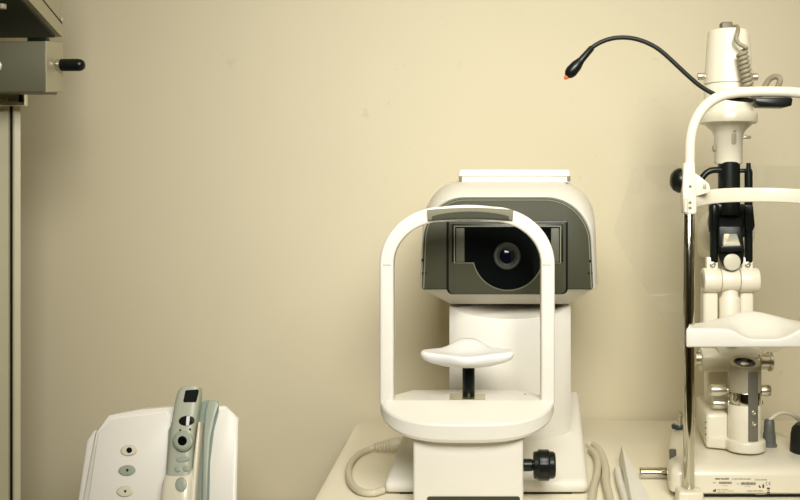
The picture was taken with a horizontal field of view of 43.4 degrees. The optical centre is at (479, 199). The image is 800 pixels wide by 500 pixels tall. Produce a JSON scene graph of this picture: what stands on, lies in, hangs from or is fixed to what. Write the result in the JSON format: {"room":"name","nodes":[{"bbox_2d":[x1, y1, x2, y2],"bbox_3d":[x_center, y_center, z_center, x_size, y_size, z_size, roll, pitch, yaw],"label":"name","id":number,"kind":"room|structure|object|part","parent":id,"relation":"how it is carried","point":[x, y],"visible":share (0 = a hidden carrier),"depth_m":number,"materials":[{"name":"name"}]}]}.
{"room":"examination room","nodes":[
{"label":"examination room","id":0,"kind":"room"},
{"bbox_2d":[0,0,799,499],"bbox_3d":[-0.100,-0.075,1.880,3.400,2.450,0.100,0,0,0],"label":"wall","id":1,"kind":"structure","parent":0,"point":[211,203],"depth_m":1.83,"materials":[{"name":"paint"}]},
{"bbox_3d":[-0.100,1.200,0.365,3.600,0.100,3.130,0,0,0],"label":"floor","id":2,"kind":"structure","parent":0,"visible":0},
{"bbox_2d":[0,0,85,499],"bbox_3d":[-0.796,0.340,1.495,0.447,1.620,0.411,0,0,0],"label":"stand","id":3,"kind":"object","parent":2,"relation":"on","point":[36,65],"visible":1,"depth_m":1.50,"materials":[{"name":"grey metal"}]},
{"bbox_3d":[-0.732,-0.150,1.476,0.124,0.021,0.012,0,0,0],"label":"bracket plate","id":4,"kind":"part","parent":3,"relation":"part of","materials":[{"name":"metal"}]},
{"bbox_3d":[-0.805,-0.190,1.440,0.378,0.072,0.040,0,0,0],"label":"arm","id":5,"kind":"part","parent":3,"relation":"part of","materials":[{"name":"paint"}]},
{"bbox_3d":[-0.624,-0.192,1.445,0.020,0.078,0.046,0,0,6],"label":"arm","id":6,"kind":"part","parent":3,"relation":"part of","materials":[{"name":"paint"}]},
{"bbox_3d":[-0.590,-0.196,1.450,0.035,0.018,0.018,0,0,0],"label":"handle","id":7,"kind":"part","parent":3,"relation":"part of","materials":[{"name":"black plastic"}]},
{"bbox_2d":[315,421,799,499],"bbox_3d":[0.364,0.775,1.479,1.172,0.750,0.678,0,0,0],"label":"table","id":8,"kind":"object","parent":2,"relation":"on","point":[645,443],"visible":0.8,"depth_m":1.54,"materials":[{"name":"laminate"}]},
{"bbox_2d":[345,437,400,496],"bbox_3d":[-0.160,0.387,1.468,0.075,0.023,0.255,0,0,0],"label":"power cord","id":9,"kind":"object","parent":8,"relation":"on","point":[392,444],"visible":0.99,"depth_m":1.51,"materials":[{"name":"white plastic"}]},
{"bbox_3d":[-0.168,0.391,1.463,0.058,0.017,0.249,0,0,-5],"label":"cord","id":10,"kind":"part","parent":9,"relation":"part of","materials":[{"name":"white plastic"}]},
{"bbox_2d":[380,170,596,499],"bbox_3d":[0.026,0.176,1.491,0.319,0.447,0.438,0,0,0],"label":"autorefractor","id":11,"kind":"object","parent":8,"relation":"on","point":[509,252],"visible":1,"depth_m":1.42,"materials":[{"name":"white plastic"}]},
{"bbox_2d":[456,228,463,261],"bbox_3d":[-0.028,0.064,1.422,0.012,0.048,0.003,0,0,0],"label":"light","id":12,"kind":"object","parent":11,"relation":"attached to","point":[459,231],"depth_m":1.42,"materials":[{"name":"grey plastic"}]},
{"bbox_3d":[-0.017,0.265,1.345,0.048,0.001,0.040,0,0,0],"label":"post plate","id":13,"kind":"part","parent":11,"relation":"part of","materials":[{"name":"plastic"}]},
{"bbox_2d":[420,338,513,397],"bbox_3d":[-0.017,0.228,1.335,0.125,0.076,0.094,0,0,0],"label":"chin rest","id":14,"kind":"object","parent":11,"relation":"on","point":[468,354],"depth_m":1.34,"materials":[{"name":"white plastic"}]},
{"bbox_3d":[-0.017,0.139,1.335,0.232,0.266,0.026,0,0,0],"label":"head frame","id":15,"kind":"part","parent":11,"relation":"part of","materials":[{"name":"white plastic"}]},
{"bbox_2d":[381,390,553,442],"bbox_3d":[-0.017,0.288,1.336,0.230,0.046,0.128,0,0,0],"label":"tray","id":16,"kind":"object","parent":11,"relation":"on","point":[424,416],"depth_m":1.29,"materials":[{"name":"white plastic"}]},
{"bbox_3d":[0.007,0.397,1.480,0.235,0.006,0.240,0,0,0],"label":"foot plate","id":17,"kind":"part","parent":11,"relation":"part of","materials":[{"name":"white plastic"}]},
{"bbox_3d":[0.039,0.083,1.427,0.167,0.102,0.008,0,0,0],"label":"window panel","id":18,"kind":"part","parent":11,"relation":"part of","materials":[{"name":"grey plastic"}]},
{"bbox_2d":[420,181,596,289],"bbox_3d":[0.047,0.053,1.570,0.279,0.169,0.280,0,0,0],"label":"hood","id":19,"kind":"object","parent":11,"relation":"attached to","point":[455,255],"depth_m":1.43,"materials":[{"name":"white plastic"}]},
{"bbox_3d":[0.054,-0.043,1.630,0.176,0.011,0.110,0,0,0],"label":"lid","id":20,"kind":"part","parent":11,"relation":"part of","materials":[{"name":"white plastic"}]},
{"bbox_3d":[0.054,-0.032,1.628,0.174,0.010,0.100,0,0,0],"label":"lid","id":21,"kind":"part","parent":11,"relation":"part of","materials":[{"name":"white plastic"}]},
{"bbox_3d":[0.063,0.344,1.300,0.014,0.016,0.016,0,0,0],"label":"knob stem","id":22,"kind":"part","parent":11,"relation":"part of","materials":[{"name":"black plastic"}]},
{"bbox_3d":[0.084,0.344,1.300,0.028,0.039,0.039,0,0,0],"label":"knob","id":23,"kind":"part","parent":11,"relation":"part of","materials":[{"name":"black plastic"}]},
{"bbox_2d":[551,228,558,261],"bbox_3d":[0.107,0.064,1.422,0.012,0.048,0.003,0,0,0],"label":"light","id":24,"kind":"object","parent":11,"relation":"attached to","point":[554,231],"depth_m":1.42,"materials":[{"name":"grey plastic"}]},
{"bbox_2d":[587,446,600,499],"bbox_3d":[0.160,0.394,1.403,0.022,0.011,0.352,0,0,6],"label":"cable","id":25,"kind":"object","parent":8,"relation":"on","point":[592,495],"visible":1,"depth_m":1.42,"materials":[{"name":"white plastic"}]},
{"bbox_2d":[586,440,613,499],"bbox_3d":[0.177,0.394,1.424,0.025,0.012,0.390,0,0,2],"label":"cable","id":26,"kind":"object","parent":8,"relation":"on","point":[606,485],"visible":0.87,"depth_m":1.44,"materials":[{"name":"white plastic"}]},
{"bbox_2d":[614,446,649,499],"bbox_3d":[0.198,0.388,1.371,0.035,0.024,0.333,0,0,1],"label":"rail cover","id":27,"kind":"object","parent":8,"relation":"on","point":[630,487],"visible":1,"depth_m":1.35,"materials":[{"name":"white plastic"}]},
{"bbox_2d":[564,35,799,499],"bbox_3d":[0.313,0.090,1.330,0.402,0.620,0.090,0,0,0],"label":"frame","id":28,"kind":"object","parent":8,"relation":"on","point":[748,328],"visible":1,"depth_m":1.32,"materials":[{"name":"metal"}]},
{"bbox_3d":[0.264,-0.026,1.337,0.020,0.034,0.034,0,0,0],"label":"height knob","id":29,"kind":"part","parent":28,"relation":"part of","materials":[{"name":"black plastic"}]},
{"bbox_3d":[0.277,0.202,1.325,0.015,0.370,0.015,0,0,0],"label":"post","id":30,"kind":"part","parent":28,"relation":"part of","materials":[{"name":"silver metal"}]},
{"bbox_2d":[616,22,799,496],"bbox_3d":[0.382,0.071,1.553,0.353,0.657,0.434,0,0,0],"label":"lamp","id":31,"kind":"object","parent":8,"relation":"on","point":[736,456],"visible":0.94,"depth_m":1.43,"materials":[{"name":"white paint"}]},
{"bbox_3d":[0.309,0.339,1.550,0.014,0.021,0.014,0,0,0],"label":"lock knob","id":32,"kind":"part","parent":31,"relation":"part of","materials":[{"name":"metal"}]},
{"bbox_3d":[0.335,0.167,1.462,0.022,0.087,0.025,0,0,0],"label":"arm","id":33,"kind":"part","parent":31,"relation":"part of","materials":[{"name":"white paint"}]},
{"bbox_3d":[0.334,-0.035,1.450,0.037,0.026,0.009,0,0,0],"label":"elbow arm","id":34,"kind":"part","parent":31,"relation":"part of","materials":[{"name":"black plastic"}]},
{"bbox_3d":[0.339,0.042,1.450,0.012,0.096,0.012,0,0,0],"label":"tilt rod","id":35,"kind":"part","parent":31,"relation":"part of","materials":[{"name":"black plastic"}]},
{"bbox_3d":[0.353,0.285,1.490,0.034,0.065,0.030,0,0,0],"label":"post","id":36,"kind":"part","parent":31,"relation":"part of","materials":[{"name":"silver metal"}]},
{"bbox_3d":[0.338,0.268,1.408,0.026,0.016,0.016,0,0,0],"label":"clamp knob","id":37,"kind":"part","parent":31,"relation":"part of","materials":[{"name":"metal"}]},
{"bbox_3d":[0.344,0.290,1.425,0.026,0.015,0.015,0,0,0],"label":"clamp knob","id":38,"kind":"part","parent":31,"relation":"part of","materials":[{"name":"metal"}]},
{"bbox_3d":[0.365,0.012,1.458,0.059,0.013,0.025,0,0,0],"label":"cross plate","id":39,"kind":"part","parent":31,"relation":"part of","materials":[{"name":"black plastic"}]},
{"bbox_3d":[0.402,0.224,1.620,0.048,0.260,0.040,0,0,0],"label":"microscope post","id":40,"kind":"part","parent":31,"relation":"part of","materials":[{"name":"white paint"}]},
{"bbox_2d":[722,234,739,245],"bbox_3d":[0.360,0.052,1.436,0.025,0.027,0.018,0,0,0],"label":"mirror","id":41,"kind":"object","parent":31,"relation":"on","point":[727,239],"depth_m":1.43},
{"bbox_3d":[0.375,0.223,1.470,0.072,0.051,0.050,0,0,0],"label":"swing arm","id":42,"kind":"part","parent":31,"relation":"part of","materials":[{"name":"white paint"}]},
{"bbox_2d":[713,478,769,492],"bbox_3d":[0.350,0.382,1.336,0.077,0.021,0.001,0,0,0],"label":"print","id":43,"kind":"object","parent":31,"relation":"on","point":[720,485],"depth_m":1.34},
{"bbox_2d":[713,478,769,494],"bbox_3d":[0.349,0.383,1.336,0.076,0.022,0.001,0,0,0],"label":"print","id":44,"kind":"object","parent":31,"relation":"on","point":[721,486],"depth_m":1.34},
{"bbox_3d":[0.373,-0.203,1.429,0.029,0.103,0.052,0,0,0],"label":"coiled cord","id":45,"kind":"part","parent":31,"relation":"part of","materials":[{"name":"white plastic"}]},
{"bbox_3d":[0.388,0.167,1.462,0.020,0.087,0.025,0,0,0],"label":"arm","id":46,"kind":"part","parent":31,"relation":"part of","materials":[{"name":"white paint"}]},
{"bbox_3d":[0.389,0.018,1.450,0.012,0.144,0.012,0,0,0],"label":"tilt rod","id":47,"kind":"part","parent":31,"relation":"part of","materials":[{"name":"black plastic"}]},
{"bbox_3d":[0.407,0.233,1.440,0.017,0.023,0.023,0,0,0],"label":"tension knob","id":48,"kind":"part","parent":31,"relation":"part of","materials":[{"name":"metal"}]},
{"bbox_3d":[0.400,0.268,1.408,0.017,0.016,0.016,0,0,0],"label":"clamp knob","id":49,"kind":"part","parent":31,"relation":"part of","materials":[{"name":"metal"}]},
{"bbox_3d":[0.443,0.328,1.435,0.064,0.053,0.007,0,0,-12],"label":"connector cord","id":50,"kind":"part","parent":31,"relation":"part of","materials":[{"name":"white plastic"}]},
{"bbox_3d":[-0.460,0.850,1.496,0.420,0.600,0.648,0,0,0],"label":"cabinet","id":51,"kind":"object","parent":2,"relation":"on","visible":0},
{"bbox_2d":[78,400,238,499],"bbox_3d":[-0.459,0.420,1.457,0.249,0.259,0.208,0,0,0],"label":"dock","id":52,"kind":"object","parent":51,"relation":"on","point":[126,458],"visible":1,"depth_m":1.43,"materials":[{"name":"white plastic"}]},
{"bbox_3d":[-0.496,0.385,1.425,0.116,0.154,0.061,0,0,0],"label":"button panel","id":53,"kind":"part","parent":52,"relation":"part of","materials":[{"name":"white plastic"}]},
{"bbox_2d":[160,386,203,499],"bbox_3d":[-0.420,0.381,1.411,0.049,0.224,0.099,0,0,0],"label":"handset","id":54,"kind":"object","parent":52,"relation":"on","point":[181,481],"visible":1,"depth_m":1.41,"materials":[{"name":"grey plastic"}]}
]}

